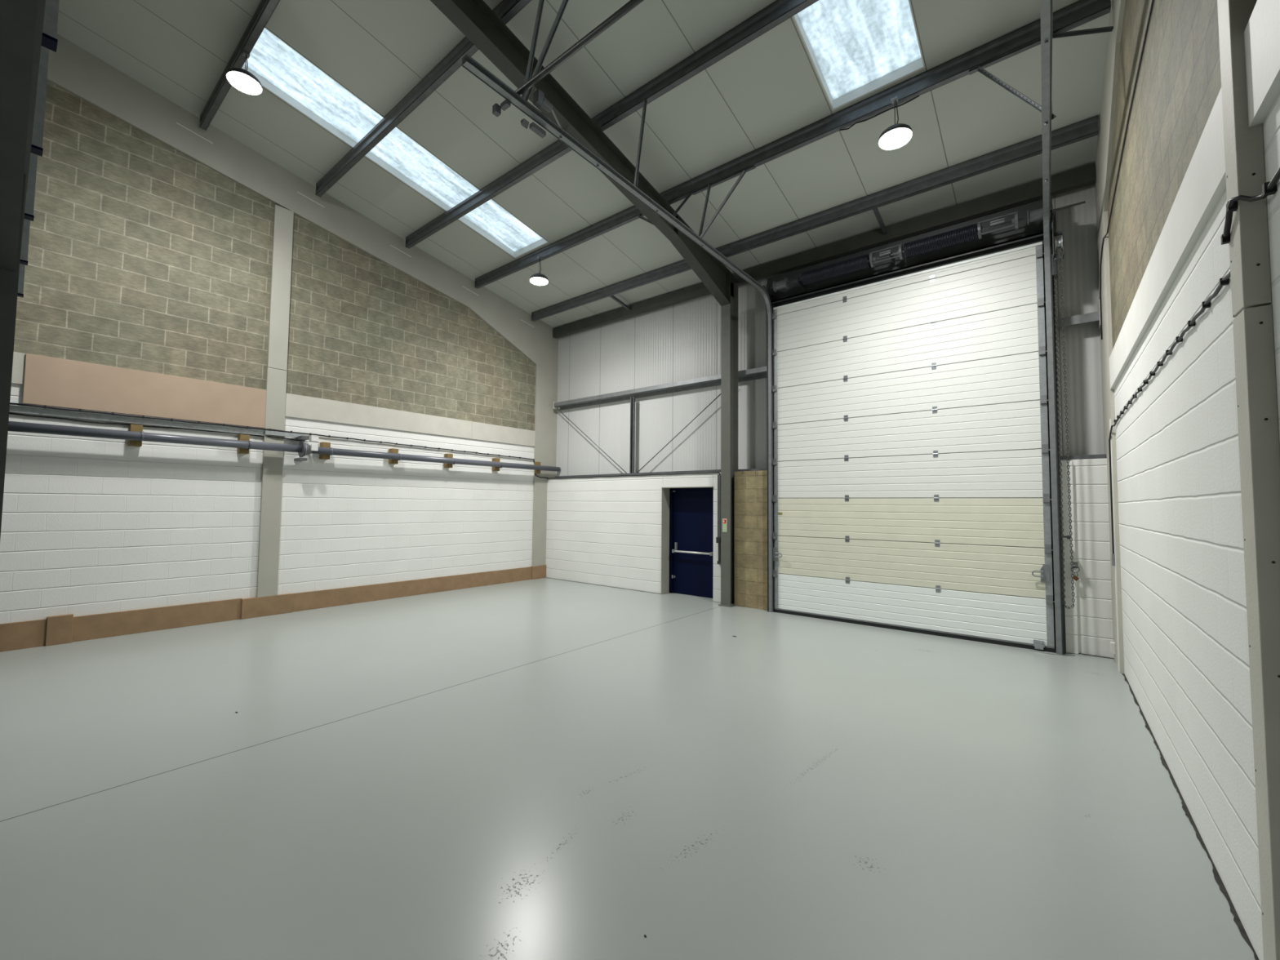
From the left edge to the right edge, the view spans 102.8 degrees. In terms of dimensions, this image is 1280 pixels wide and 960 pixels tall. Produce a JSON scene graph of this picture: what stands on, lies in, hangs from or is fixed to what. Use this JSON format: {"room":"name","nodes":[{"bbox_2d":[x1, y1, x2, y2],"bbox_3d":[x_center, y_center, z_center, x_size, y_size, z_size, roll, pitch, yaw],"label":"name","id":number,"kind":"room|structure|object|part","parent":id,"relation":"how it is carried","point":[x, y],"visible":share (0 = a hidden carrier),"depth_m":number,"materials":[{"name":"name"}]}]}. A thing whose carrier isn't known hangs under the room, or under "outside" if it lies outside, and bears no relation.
{"room":"empty warehouse","nodes":[
{"label":"empty warehouse","id":0,"kind":"room"},
{"bbox_2d":[0,0,45,538],"bbox_3d":[-4.379,-1.738,3.462,6.880,7.050,0.250,-2,-4,38],"label":"wall","id":1,"kind":"structure","parent":0,"point":[21,21],"depth_m":2.14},
{"bbox_2d":[17,263,25,297],"bbox_3d":[-5.261,-3.270,4.435,0.069,3.410,0.038,-2,-4,38],"label":"stud","id":2,"kind":"object","parent":1,"relation":"attached to","point":[21,273],"visible":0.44,"depth_m":4.34,"materials":[{"name":"metal"}]},
{"bbox_2d":[19,218,30,265],"bbox_3d":[-4.504,-3.293,3.833,0.069,3.410,0.038,-2,-4,38],"label":"stud","id":3,"kind":"object","parent":1,"relation":"attached to","point":[25,237],"visible":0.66,"depth_m":3.74,"materials":[{"name":"metal"}]},
{"bbox_2d":[24,152,37,221],"bbox_3d":[-3.746,-3.315,3.231,0.069,3.410,0.038,-2,-4,38],"label":"stud","id":4,"kind":"object","parent":1,"relation":"attached to","point":[30,195],"visible":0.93,"depth_m":3.14,"materials":[{"name":"metal"}]},
{"bbox_2d":[31,45,48,156],"bbox_3d":[-2.988,-3.338,2.630,0.069,3.410,0.038,-2,-4,38],"label":"stud","id":5,"kind":"object","parent":1,"relation":"attached to","point":[37,148],"visible":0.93,"depth_m":2.54,"materials":[{"name":"metal"}]},
{"bbox_2d":[41,0,58,52],"bbox_3d":[-2.230,-3.360,2.028,0.069,3.410,0.038,-2,-4,38],"label":"stud","id":6,"kind":"object","parent":1,"relation":"attached to","point":[49,41],"visible":0.93,"depth_m":1.93,"materials":[{"name":"metal"}]},
{"bbox_2d":[8,421,560,471],"bbox_3d":[-4.364,-0.415,8.675,0.122,0.125,8.045,-2,-4,38],"label":"drain pipe","id":7,"kind":"object","parent":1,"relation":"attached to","point":[14,426],"visible":0.94,"depth_m":6.99,"materials":[{"name":"grey plastic"}]},
{"bbox_2d":[293,435,318,461],"bbox_3d":[-5.081,-0.480,7.814,0.300,0.385,0.250,-2,-4,38],"label":"pipe collar","id":8,"kind":"object","parent":7,"relation":"attached to","point":[306,449],"visible":0.98,"depth_m":7.74,"materials":[{"name":"metal"}]},
{"bbox_2d":[0,80,535,623],"bbox_3d":[-6.981,-1.726,5.878,0.200,7.414,16.350,-2,-4,38],"label":"wall","id":9,"kind":"structure","parent":0,"point":[143,255],"depth_m":7.10,"materials":[{"name":"brick"}]},
{"bbox_2d":[45,613,73,646],"bbox_3d":[-6.695,1.727,5.896,0.065,0.325,0.200,-2,-4,38],"label":"trim","id":10,"kind":"structure","parent":9,"relation":"attached to","point":[59,628],"depth_m":5.88,"materials":[{"name":"wood"}]},
{"bbox_2d":[128,424,142,446],"bbox_3d":[-6.321,-0.556,6.406,0.123,0.265,0.110,-2,-4,38],"label":"timber packer","id":11,"kind":"object","parent":9,"relation":"attached to","point":[135,428],"visible":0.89,"depth_m":6.37,"materials":[{"name":"wood"}]},
{"bbox_2d":[22,353,266,427],"bbox_3d":[-6.199,-1.092,6.621,0.019,0.565,2.269,-2,-4,38],"label":"plywood board","id":12,"kind":"object","parent":9,"relation":"attached to","point":[51,381],"visible":1,"depth_m":6.43,"materials":[{"name":"wood"}]},
{"bbox_2d":[8,412,305,441],"bbox_3d":[-6.069,-0.678,6.762,0.068,0.049,2.901,-2,-4,38],"label":"cable","id":13,"kind":"object","parent":9,"relation":"attached to","point":[9,412],"visible":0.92,"depth_m":6.38,"materials":[{"name":"black plastic"}]},
{"bbox_2d":[8,404,306,437],"bbox_3d":[-6.071,-0.728,6.766,0.075,0.075,2.900,-2,-4,38],"label":"channel","id":14,"kind":"object","parent":9,"relation":"attached to","point":[17,409],"visible":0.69,"depth_m":6.45,"materials":[{"name":"metal"}]},
{"bbox_2d":[236,434,249,453],"bbox_3d":[-5.637,-0.507,7.266,0.123,0.265,0.110,-2,-4,38],"label":"timber packer","id":15,"kind":"object","parent":9,"relation":"attached to","point":[241,437],"visible":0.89,"depth_m":7.23,"materials":[{"name":"wood"}]},
{"bbox_2d":[0,566,531,652],"bbox_3d":[-4.710,1.881,8.414,0.035,0.300,7.420,-2,-4,38],"label":"baseboard","id":16,"kind":"structure","parent":9,"relation":"attached to","point":[29,633],"depth_m":6.94,"materials":[{"name":"wood"}]},
{"bbox_2d":[240,593,293,619],"bbox_3d":[-5.445,1.838,7.466,0.065,0.280,0.620,-2,-4,38],"label":"trim","id":17,"kind":"structure","parent":9,"relation":"attached to","point":[251,607],"depth_m":7.43,"materials":[{"name":"wood"}]},
{"bbox_2d":[11,351,535,446],"bbox_3d":[-7.175,-1.266,5.437,0.025,0.350,15.460,-2,-4,38],"label":"trim","id":18,"kind":"structure","parent":9,"relation":"attached to","point":[296,406],"depth_m":8.91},
{"bbox_2d":[256,204,293,597],"bbox_3d":[-5.426,-1.208,7.614,0.052,5.820,0.245,-2,-4,38],"label":"column","id":19,"kind":"structure","parent":9,"relation":"attached to","point":[283,218],"depth_m":7.59,"materials":[{"name":"paint"}]},
{"bbox_2d":[9,402,547,478],"bbox_3d":[-4.545,-0.449,8.664,0.068,0.480,7.791,-2,-4,38],"label":"cable","id":20,"kind":"object","parent":9,"relation":"attached to","point":[11,403],"visible":0.97,"depth_m":7.19,"materials":[{"name":"black plastic"}]},
{"bbox_2d":[47,34,558,566],"bbox_3d":[-4.572,-1.554,8.710,0.044,7.194,8.390,-2,-4,38],"label":"frame","id":21,"kind":"structure","parent":9,"relation":"attached to","point":[73,68],"depth_m":8.09,"materials":[{"name":"white"}]},
{"bbox_2d":[319,441,330,459],"bbox_3d":[-4.983,-0.461,8.086,0.123,0.265,0.110,-2,-4,38],"label":"timber packer","id":22,"kind":"object","parent":9,"relation":"attached to","point":[322,456],"visible":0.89,"depth_m":8.05,"materials":[{"name":"wood"}]},
{"bbox_2d":[388,448,398,464],"bbox_3d":[-4.308,-0.413,8.934,0.123,0.265,0.110,-2,-4,38],"label":"timber packer","id":23,"kind":"object","parent":9,"relation":"attached to","point":[391,450],"visible":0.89,"depth_m":8.89,"materials":[{"name":"wood"}]},
{"bbox_2d":[444,453,453,467],"bbox_3d":[-3.655,-0.366,9.755,0.123,0.265,0.110,-2,-4,38],"label":"timber packer","id":24,"kind":"object","parent":9,"relation":"attached to","point":[446,455],"visible":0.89,"depth_m":9.71,"materials":[{"name":"wood"}]},
{"bbox_2d":[491,457,500,471],"bbox_3d":[-2.986,-0.319,10.595,0.123,0.265,0.110,-2,-4,38],"label":"timber packer","id":25,"kind":"object","parent":9,"relation":"attached to","point":[495,460],"visible":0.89,"depth_m":10.55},
{"bbox_2d":[534,462,540,474],"bbox_3d":[-2.293,-0.271,11.435,0.083,0.265,0.110,-2,-4,38],"label":"timber packer","id":26,"kind":"object","parent":9,"relation":"attached to","point":[538,472],"visible":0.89,"depth_m":11.40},
{"bbox_2d":[531,564,546,579],"bbox_3d":[-2.272,2.061,11.453,0.065,0.285,0.400,-2,-4,38],"label":"trim","id":27,"kind":"structure","parent":9,"relation":"attached to","point":[537,571],"depth_m":11.41,"materials":[{"name":"wood"}]},
{"bbox_2d":[57,0,1111,328],"bbox_3d":[-3.212,-4.756,2.889,10.200,1.605,16.500,-2,-4,38],"label":"ceiling","id":28,"kind":"structure","parent":0,"point":[769,89],"depth_m":6.12,"materials":[{"name":"metal"}]},
{"bbox_2d":[241,26,548,257],"bbox_3d":[-3.229,-4.595,7.461,0.920,0.854,4.200,-2,-4,38],"label":"skylight","id":29,"kind":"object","parent":28,"relation":"attached to","point":[280,68],"depth_m":7.07,"materials":[{"name":"white"}]},
{"bbox_2d":[792,0,924,110],"bbox_3d":[1.253,-4.728,3.901,0.930,0.854,4.200,-2,-4,38],"label":"skylight","id":30,"kind":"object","parent":28,"relation":"attached to","point":[856,49],"depth_m":5.17,"materials":[{"name":"white"}]},
{"bbox_2d":[0,577,1255,959],"bbox_3d":[-3.273,1.833,2.566,10.400,0.150,16.700,-2,-4,38],"label":"floor","id":31,"kind":"structure","parent":0,"point":[542,768],"depth_m":2.96,"materials":[{"name":"grey paint"}]},
{"bbox_2d":[430,0,737,607],"bbox_3d":[-0.916,-1.574,5.680,0.235,7.004,8.200,-2,-4,38],"label":"frame","id":32,"kind":"object","parent":31,"relation":"on","point":[474,19],"visible":0.93,"depth_m":7.15,"materials":[{"name":"grey metal"}]},
{"bbox_2d":[199,0,279,130],"bbox_3d":[-2.260,-4.959,4.023,9.370,0.181,0.080,-2,-4,38],"label":"roof purlin","id":33,"kind":"structure","parent":32,"relation":"on","point":[266,8],"depth_m":5.82,"materials":[{"name":"metal"}]},
{"bbox_2d":[226,50,262,94],"bbox_3d":[-4.444,-4.616,5.755,0.324,0.378,0.324,-2,-4,38],"label":"pendant lamp","id":34,"kind":"object","parent":33,"relation":"hanging from","point":[242,79],"visible":1,"depth_m":5.71,"materials":[{"name":"grey"}]},
{"bbox_2d":[315,0,531,196],"bbox_3d":[-1.385,-4.655,5.113,9.370,0.181,0.080,-2,-4,38],"label":"roof purlin","id":35,"kind":"structure","parent":32,"relation":"on","point":[506,10],"depth_m":6.18,"materials":[{"name":"metal"}]},
{"bbox_3d":[-1.267,-4.602,4.970,0.200,0.035,0.005,-2,-4,38],"label":"sleeve plate","id":36,"kind":"part","parent":35,"relation":"part of","materials":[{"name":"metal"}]},
{"bbox_2d":[521,0,544,97],"bbox_3d":[-0.928,-3.920,4.511,0.035,1.362,0.266,-2,-4,38],"label":"hanger","id":37,"kind":"object","parent":35,"relation":"hanging from","point":[540,6],"visible":0.89,"depth_m":4.50,"materials":[{"name":"metal"}]},
{"bbox_2d":[523,0,568,102],"bbox_3d":[-0.679,-3.924,4.327,0.649,1.369,0.042,0,-3,16],"label":"brace","id":38,"kind":"object","parent":35,"relation":"hanging from","point":[564,3],"visible":0.88,"depth_m":4.34,"materials":[{"name":"metal"}]},
{"bbox_2d":[551,109,562,128],"bbox_3d":[-0.833,-3.653,5.232,0.020,0.792,1.384,1,-3,-4],"label":"rod","id":39,"kind":"object","parent":32,"relation":"attached to","point":[552,111],"visible":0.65,"depth_m":4.99,"materials":[{"name":"metal"}]},
{"bbox_2d":[405,0,818,248],"bbox_3d":[-0.491,-4.345,6.227,9.370,0.181,0.080,-2,-4,38],"label":"roof purlin","id":40,"kind":"structure","parent":32,"relation":"on","point":[780,11],"depth_m":5.75,"materials":[{"name":"metal"}]},
{"bbox_3d":[-0.374,-4.292,6.083,0.200,0.035,0.005,-2,-4,38],"label":"sleeve plate","id":41,"kind":"part","parent":40,"relation":"part of","materials":[{"name":"metal"}]},
{"bbox_2d":[633,100,647,186],"bbox_3d":[-0.002,-3.731,5.670,0.035,1.114,0.207,-2,-4,38],"label":"hanger","id":42,"kind":"object","parent":40,"relation":"hanging from","point":[644,108],"visible":1,"depth_m":5.67,"materials":[{"name":"metal"}]},
{"bbox_2d":[552,366,766,410],"bbox_3d":[0.173,-1.781,10.184,5.410,0.180,0.198,-2,-4,38],"label":"rail","id":43,"kind":"object","parent":32,"relation":"attached to","point":[759,372],"visible":0.73,"depth_m":10.00,"materials":[{"name":"metal"}]},
{"bbox_2d":[722,518,726,532],"bbox_3d":[1.415,0.758,8.548,0.080,0.220,0.008,-2,-4,38],"label":"safety sign","id":44,"kind":"object","parent":32,"relation":"attached to","point":[724,520],"visible":1,"depth_m":8.55,"materials":[{"name":"beige"}]},
{"bbox_2d":[475,0,1111,288],"bbox_3d":[0.390,-4.031,7.324,9.370,0.197,0.080,-2,-4,38],"label":"roof purlin","id":45,"kind":"structure","parent":32,"relation":"on","point":[1081,12],"depth_m":5.73,"materials":[{"name":"metal"}]},
{"bbox_2d":[529,256,548,285],"bbox_3d":[-1.758,-3.664,8.924,0.324,0.458,0.324,-2,-4,38],"label":"pendant lamp","id":46,"kind":"object","parent":45,"relation":"hanging from","point":[538,278],"visible":1,"depth_m":8.85,"materials":[{"name":"grey"}]},
{"bbox_2d":[639,215,653,224],"bbox_3d":[0.120,-3.811,7.515,0.361,0.283,0.035,-2,-4,38],"label":"stay","id":47,"kind":"object","parent":45,"relation":"attached to","point":[640,216],"visible":0.61,"depth_m":7.55,"materials":[{"name":"metal"}]},
{"bbox_3d":[0.507,-3.986,7.181,0.200,0.035,0.005,-2,-4,38],"label":"sleeve plate","id":48,"kind":"part","parent":45,"relation":"part of","materials":[{"name":"metal"}]},
{"bbox_2d":[672,192,691,216],"bbox_3d":[0.566,-3.824,7.160,0.380,0.284,0.035,-2,-4,38],"label":"stay","id":49,"kind":"object","parent":45,"relation":"attached to","point":[688,196],"visible":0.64,"depth_m":7.13,"materials":[{"name":"metal"}]},
{"bbox_2d":[698,182,711,235],"bbox_3d":[0.846,-3.544,6.731,0.035,0.866,0.295,-2,-4,38],"label":"hanger","id":50,"kind":"object","parent":45,"relation":"hanging from","point":[709,185],"visible":0.99,"depth_m":6.73,"materials":[{"name":"metal"}]},
{"bbox_2d":[699,168,746,239],"bbox_3d":[1.066,-3.541,6.577,0.595,0.866,0.042,0,-3,9],"label":"hanger","id":51,"kind":"object","parent":45,"relation":"hanging from","point":[744,171],"visible":1,"depth_m":6.57,"materials":[{"name":"metal"}]},
{"bbox_3d":[1.095,-3.962,6.769,0.920,0.018,0.045,-2,-4,38],"label":"mounting strip","id":52,"kind":"part","parent":45,"relation":"part of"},
{"bbox_2d":[839,94,919,130],"bbox_3d":[2.596,-3.990,5.581,0.812,0.032,0.031,-2,-4,38],"label":"cable","id":53,"kind":"object","parent":45,"relation":"attached to","point":[918,95],"visible":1,"depth_m":5.56,"materials":[{"name":"black"}]},
{"bbox_2d":[878,96,912,150],"bbox_3d":[2.688,-3.792,5.392,0.324,0.468,0.324,-2,-4,38],"label":"pendant lamp","id":54,"kind":"object","parent":45,"relation":"hanging from","point":[896,135],"visible":1,"depth_m":5.34,"materials":[{"name":"grey"}]},
{"bbox_3d":[3.502,-4.033,4.857,0.630,0.018,0.045,-2,-4,38],"label":"mounting strip","id":55,"kind":"part","parent":45,"relation":"part of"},
{"bbox_2d":[977,66,1056,119],"bbox_3d":[3.456,-3.589,4.726,0.042,0.904,0.613,2,-3,-31],"label":"brace","id":56,"kind":"object","parent":45,"relation":"hanging from","point":[984,72],"visible":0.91,"depth_m":4.73,"materials":[{"name":"metal"}]},
{"bbox_2d":[1052,26,1113,38],"bbox_3d":[3.900,-3.957,4.527,0.433,0.198,0.035,-1,-3,36],"label":"stay","id":57,"kind":"object","parent":45,"relation":"attached to","point":[1104,29],"visible":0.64,"depth_m":4.51,"materials":[{"name":"metal"}]},
{"bbox_2d":[531,115,1098,321],"bbox_3d":[1.284,-3.728,8.438,9.370,0.181,0.080,-2,-4,38],"label":"roof purlin","id":58,"kind":"structure","parent":32,"relation":"on","point":[1087,128],"depth_m":6.96,"materials":[{"name":"metal"}]},
{"bbox_2d":[606,292,631,311],"bbox_3d":[-0.421,-3.563,10.202,0.045,0.154,0.697,-2,-4,38],"label":"bar","id":59,"kind":"object","parent":58,"relation":"attached to","point":[613,297],"visible":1,"depth_m":10.22,"materials":[{"name":"metal"}]},
{"bbox_3d":[1.401,-3.675,8.294,0.200,0.035,0.005,-2,-4,38],"label":"sleeve plate","id":60,"kind":"part","parent":58,"relation":"part of","materials":[{"name":"metal"}]},
{"bbox_2d":[871,201,887,234],"bbox_3d":[3.368,-3.675,7.192,0.045,0.154,0.697,-2,-4,38],"label":"bar","id":61,"kind":"object","parent":58,"relation":"attached to","point":[876,211],"visible":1,"depth_m":7.20,"materials":[{"name":"metal"}]},
{"bbox_2d":[552,163,1095,338],"bbox_3d":[1.703,-3.534,9.015,9.460,0.205,0.100,-2,-4,38],"label":"beam","id":62,"kind":"structure","parent":32,"relation":"attached to","point":[1082,176],"depth_m":7.54,"materials":[{"name":"grey metal"}]},
{"bbox_2d":[551,577,661,594],"bbox_3d":[-0.861,2.171,10.559,3.220,0.001,0.033,-2,-4,38],"label":"trim","id":63,"kind":"structure","parent":31,"relation":"on","point":[551,578],"depth_m":10.48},
{"bbox_2d":[1029,649,1075,656],"bbox_3d":[4.732,1.989,5.867,0.419,0.012,0.076,-1,-3,30],"label":"strip","id":64,"kind":"object","parent":31,"relation":"on","point":[1029,650],"visible":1,"depth_m":5.84,"materials":[{"name":"metal"}]},
{"bbox_2d":[1122,673,1258,959],"bbox_3d":[3.470,1.859,3.395,0.025,0.001,4.550,-2,-4,38],"label":"trim","id":65,"kind":"structure","parent":31,"relation":"on","point":[1216,876],"depth_m":2.55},
{"bbox_2d":[734,470,768,610],"bbox_3d":[1.937,0.978,8.529,0.620,2.240,0.350,-2,-4,38],"label":"wall","id":66,"kind":"structure","parent":0,"point":[750,486],"depth_m":8.40,"materials":[{"name":"brick"}]},
{"bbox_2d":[546,458,1113,657],"bbox_3d":[1.675,0.990,8.830,9.555,2.240,0.405,-2,-4,38],"label":"wall","id":67,"kind":"structure","parent":0,"point":[601,531],"depth_m":9.79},
{"bbox_2d":[462,53,773,612],"bbox_3d":[0.367,-0.651,6.039,0.312,5.220,5.640,-2,-4,38],"label":"door track","id":68,"kind":"object","parent":67,"relation":"attached to","point":[468,63],"depth_m":5.57,"materials":[{"name":"metal"}]},
{"bbox_3d":[-1.216,-3.138,4.337,0.050,0.070,0.050,-2,-4,38],"label":"plate","id":69,"kind":"part","parent":68,"relation":"part of","materials":[{"name":"metal"}]},
{"bbox_3d":[-1.141,-3.182,4.337,0.088,0.040,0.040,-2,-4,38],"label":"plate","id":70,"kind":"part","parent":68,"relation":"part of","materials":[{"name":"metal"}]},
{"bbox_3d":[-0.995,-3.221,4.421,0.495,0.270,0.225,3,-4,-41],"label":"track end bracket","id":71,"kind":"part","parent":68,"relation":"part of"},
{"bbox_2d":[546,471,720,564],"bbox_3d":[-0.366,0.700,10.232,4.510,1.598,0.053,-2,-4,38],"label":"cable","id":72,"kind":"object","parent":67,"relation":"attached to","point":[718,538],"visible":0.98,"depth_m":8.86,"materials":[{"name":"black plastic"}]},
{"bbox_2d":[555,468,767,477],"bbox_3d":[0.172,-0.114,10.031,5.200,0.055,0.285,-2,-4,38],"label":"base rail","id":73,"kind":"object","parent":67,"relation":"on","point":[748,469],"visible":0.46,"depth_m":9.74,"materials":[{"name":"metal"}]},
{"bbox_2d":[557,408,626,473],"bbox_3d":[-1.089,-0.890,11.126,2.111,1.564,0.018,-2,-4,38],"label":"rod","id":74,"kind":"object","parent":73,"relation":"on","point":[557,409],"visible":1,"depth_m":11.04,"materials":[{"name":"metal"}]},
{"bbox_2d":[629,396,635,473],"bbox_3d":[-0.152,-0.910,10.349,0.089,1.550,0.050,-2,-4,38],"label":"strut","id":75,"kind":"object","parent":73,"relation":"on","point":[632,459],"visible":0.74,"depth_m":10.34,"materials":[{"name":"metal"}]},
{"bbox_2d":[636,393,720,472],"bbox_3d":[0.774,-0.916,9.645,2.110,1.505,0.018,-2,-4,38],"label":"rod","id":76,"kind":"object","parent":73,"relation":"on","point":[720,393],"visible":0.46,"depth_m":9.66,"materials":[{"name":"metal"}]},
{"bbox_2d":[661,486,713,594],"bbox_3d":[0.909,1.128,9.357,1.099,2.002,0.260,-2,-4,38],"label":"lining","id":77,"kind":"object","parent":67,"relation":"attached to","point":[664,491],"visible":0.89,"depth_m":9.67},
{"bbox_2d":[669,487,713,598],"bbox_3d":[0.981,1.134,9.447,1.095,2.000,0.170,-2,-4,38],"label":"door","id":78,"kind":"structure","parent":77,"relation":"attached to","point":[691,509],"depth_m":9.50,"materials":[{"name":"blue paint"}]},
{"bbox_2d":[771,241,1056,653],"bbox_3d":[3.472,-0.395,7.104,3.580,4.870,0.128,-2,-4,38],"label":"door","id":79,"kind":"structure","parent":67,"relation":"in","point":[971,333],"depth_m":6.86,"materials":[{"name":"white"}]},
{"bbox_3d":[2.157,1.170,8.022,0.167,0.210,0.064,-2,-4,38],"label":"handle","id":80,"kind":"part","parent":79,"relation":"part of","materials":[{"name":"metal"}]},
{"bbox_3d":[3.515,-2.757,7.235,3.295,0.125,0.040,-2,-4,38],"label":"panel","id":81,"kind":"part","parent":79,"relation":"part of","materials":[{"name":"white"}]},
{"bbox_3d":[3.512,-2.394,7.217,3.295,0.587,0.040,-2,-4,38],"label":"panel","id":82,"kind":"part","parent":79,"relation":"part of","materials":[{"name":"white"}]},
{"bbox_3d":[3.515,-2.810,7.233,3.420,0.032,0.057,-2,-4,38],"label":"rail","id":83,"kind":"part","parent":79,"relation":"part of","materials":[{"name":"white"}]},
{"bbox_3d":[3.506,-1.801,7.188,3.295,0.584,0.040,-2,-4,38],"label":"panel","id":84,"kind":"part","parent":79,"relation":"part of","materials":[{"name":"white"}]},
{"bbox_3d":[3.501,-1.212,7.159,3.295,0.580,0.040,-2,-4,38],"label":"panel","id":85,"kind":"part","parent":79,"relation":"part of","materials":[{"name":"white"}]},
{"bbox_3d":[3.495,-0.625,7.130,3.295,0.579,0.040,-2,-4,38],"label":"panel","id":86,"kind":"part","parent":79,"relation":"part of","materials":[{"name":"white"}]},
{"bbox_3d":[3.490,-0.040,7.101,3.295,0.576,0.040,-2,-4,38],"label":"panel","id":87,"kind":"part","parent":79,"relation":"part of","materials":[{"name":"white"}]},
{"bbox_3d":[3.484,0.546,7.072,3.295,0.583,0.040,-2,-4,38],"label":"panel","id":88,"kind":"part","parent":79,"relation":"part of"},
{"bbox_3d":[3.479,1.138,7.043,3.295,0.585,0.040,-2,-4,38],"label":"panel","id":89,"kind":"part","parent":79,"relation":"part of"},
{"bbox_3d":[3.473,1.722,7.015,3.295,0.569,0.040,-2,-4,38],"label":"panel","id":90,"kind":"part","parent":79,"relation":"part of","materials":[{"name":"white"}]},
{"bbox_3d":[3.471,1.982,6.998,3.420,0.020,0.045,-2,-4,38],"label":"rail","id":91,"kind":"part","parent":79,"relation":"part of","materials":[{"name":"metal"}]},
{"bbox_3d":[4.703,1.094,5.999,0.167,0.210,0.064,-2,-4,38],"label":"handle","id":92,"kind":"part","parent":79,"relation":"part of","materials":[{"name":"metal"}]},
{"bbox_2d":[766,196,1066,653],"bbox_3d":[3.604,-0.660,7.292,3.665,5.420,0.345,-2,-4,38],"label":"door frame","id":93,"kind":"structure","parent":67,"relation":"attached to","point":[1007,233],"depth_m":7.02,"materials":[{"name":"grey metal"}]},
{"bbox_2d":[764,204,1071,304],"bbox_3d":[3.495,-3.046,7.088,3.800,0.285,0.360,-2,-4,38],"label":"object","id":94,"kind":"object","parent":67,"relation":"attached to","point":[966,233],"visible":0.98,"depth_m":6.86,"materials":[{"name":"metal"}]},
{"bbox_2d":[1051,200,1085,608],"bbox_3d":[4.947,-0.847,5.834,0.310,4.597,0.280,-2,-4,38],"label":"chain hoist","id":95,"kind":"object","parent":94,"relation":"attached to","point":[1059,243],"visible":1,"depth_m":5.87,"materials":[{"name":"grey metal"}]},
{"bbox_3d":[4.843,-0.582,5.850,0.107,4.068,0.027,-2,-4,38],"label":"chain","id":96,"kind":"part","parent":95,"relation":"part of","materials":[{"name":"grey metal"}]},
{"bbox_2d":[1040,0,1065,654],"bbox_3d":[3.136,-0.724,3.839,0.080,5.200,5.640,-2,-4,38],"label":"door track","id":97,"kind":"object","parent":67,"relation":"attached to","point":[1046,6],"visible":0.99,"depth_m":5.90,"materials":[{"name":"metal"}]},
{"bbox_2d":[515,0,644,95],"bbox_3d":[0.331,-3.322,3.251,3.630,0.047,0.048,-2,-4,38],"label":"tube","id":98,"kind":"object","parent":97,"relation":"attached to","point":[630,5],"visible":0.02,"depth_m":3.85,"materials":[{"name":"grey metal"}]},
{"bbox_2d":[1071,561,1079,581],"bbox_3d":[5.004,1.053,5.875,0.084,0.213,0.065,-2,-4,38],"label":"padlock","id":99,"kind":"object","parent":67,"relation":"attached to","point":[1075,564],"visible":0.83,"depth_m":5.86,"materials":[{"name":"metal"}]},
{"bbox_2d":[1060,453,1106,460],"bbox_3d":[5.229,-0.260,6.046,0.400,0.050,0.235,-2,-4,38],"label":"base rail","id":100,"kind":"object","parent":67,"relation":"on","point":[1103,455],"visible":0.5,"depth_m":5.94,"materials":[{"name":"metal"}]},
{"bbox_2d":[555,183,1104,645],"bbox_3d":[1.819,-0.829,9.076,10.000,6.100,0.200,-2,-4,38],"label":"cladding","id":101,"kind":"object","parent":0,"point":[680,341],"visible":0.17,"depth_m":9.59,"materials":[{"name":"metal"}]},
{"bbox_2d":[1055,299,1100,328],"bbox_3d":[5.244,-1.942,6.148,0.435,0.300,0.205,-2,-4,38],"label":"rail","id":102,"kind":"object","parent":101,"relation":"attached to","point":[1095,317],"visible":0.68,"depth_m":6.06,"materials":[{"name":"metal"}]},
{"bbox_2d":[1107,0,1279,959],"bbox_3d":[0.655,-1.953,-0.187,0.200,7.414,16.350,-2,-4,38],"label":"wall","id":103,"kind":"structure","parent":0,"point":[1186,650],"depth_m":2.65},
{"bbox_2d":[1094,0,1125,674],"bbox_3d":[2.880,-1.776,2.791,0.030,7.194,8.390,-2,-4,38],"label":"trim","id":104,"kind":"structure","parent":103,"relation":"attached to","point":[1107,115],"depth_m":5.33,"materials":[{"name":"metal"}]},
{"bbox_2d":[1109,419,1119,672],"bbox_3d":[5.047,0.676,5.469,0.037,2.600,0.511,-2,-4,37],"label":"trim","id":105,"kind":"structure","parent":103,"relation":"attached to","point":[1112,643],"depth_m":5.27,"materials":[{"name":"metal"}]},
{"bbox_2d":[1099,0,1154,339],"bbox_3d":[3.695,-2.273,3.851,0.043,1.107,5.156,-2,-4,38],"label":"cable","id":106,"kind":"object","parent":103,"relation":"attached to","point":[1152,1],"visible":1,"depth_m":4.16,"materials":[{"name":"black plastic"}]},
{"bbox_2d":[1108,271,1230,565],"bbox_3d":[3.501,0.042,3.530,0.060,1.488,4.621,-2,-4,38],"label":"cable","id":107,"kind":"object","parent":103,"relation":"attached to","point":[1224,281],"visible":0.95,"depth_m":3.08,"materials":[{"name":"black plastic"}]},
{"bbox_2d":[1109,0,1279,389],"bbox_3d":[2.775,-1.259,2.641,0.030,0.325,6.870,-2,-4,38],"label":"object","id":108,"kind":"structure","parent":103,"relation":"attached to","point":[1203,184],"depth_m":2.19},
{"bbox_2d":[1217,0,1279,959],"bbox_3d":[2.029,-1.338,1.728,0.061,6.200,0.132,-2,-4,38],"label":"column","id":109,"kind":"structure","parent":103,"relation":"attached to","point":[1244,151],"depth_m":1.64,"materials":[{"name":"grey metal"}]},
{"bbox_2d":[1220,166,1279,244],"bbox_3d":[1.615,-0.913,1.208,0.084,0.123,1.418,-2,-4,38],"label":"cable","id":110,"kind":"object","parent":103,"relation":"attached to","point":[1269,188],"visible":1,"depth_m":1.66,"materials":[{"name":"black plastic"}]}
]}

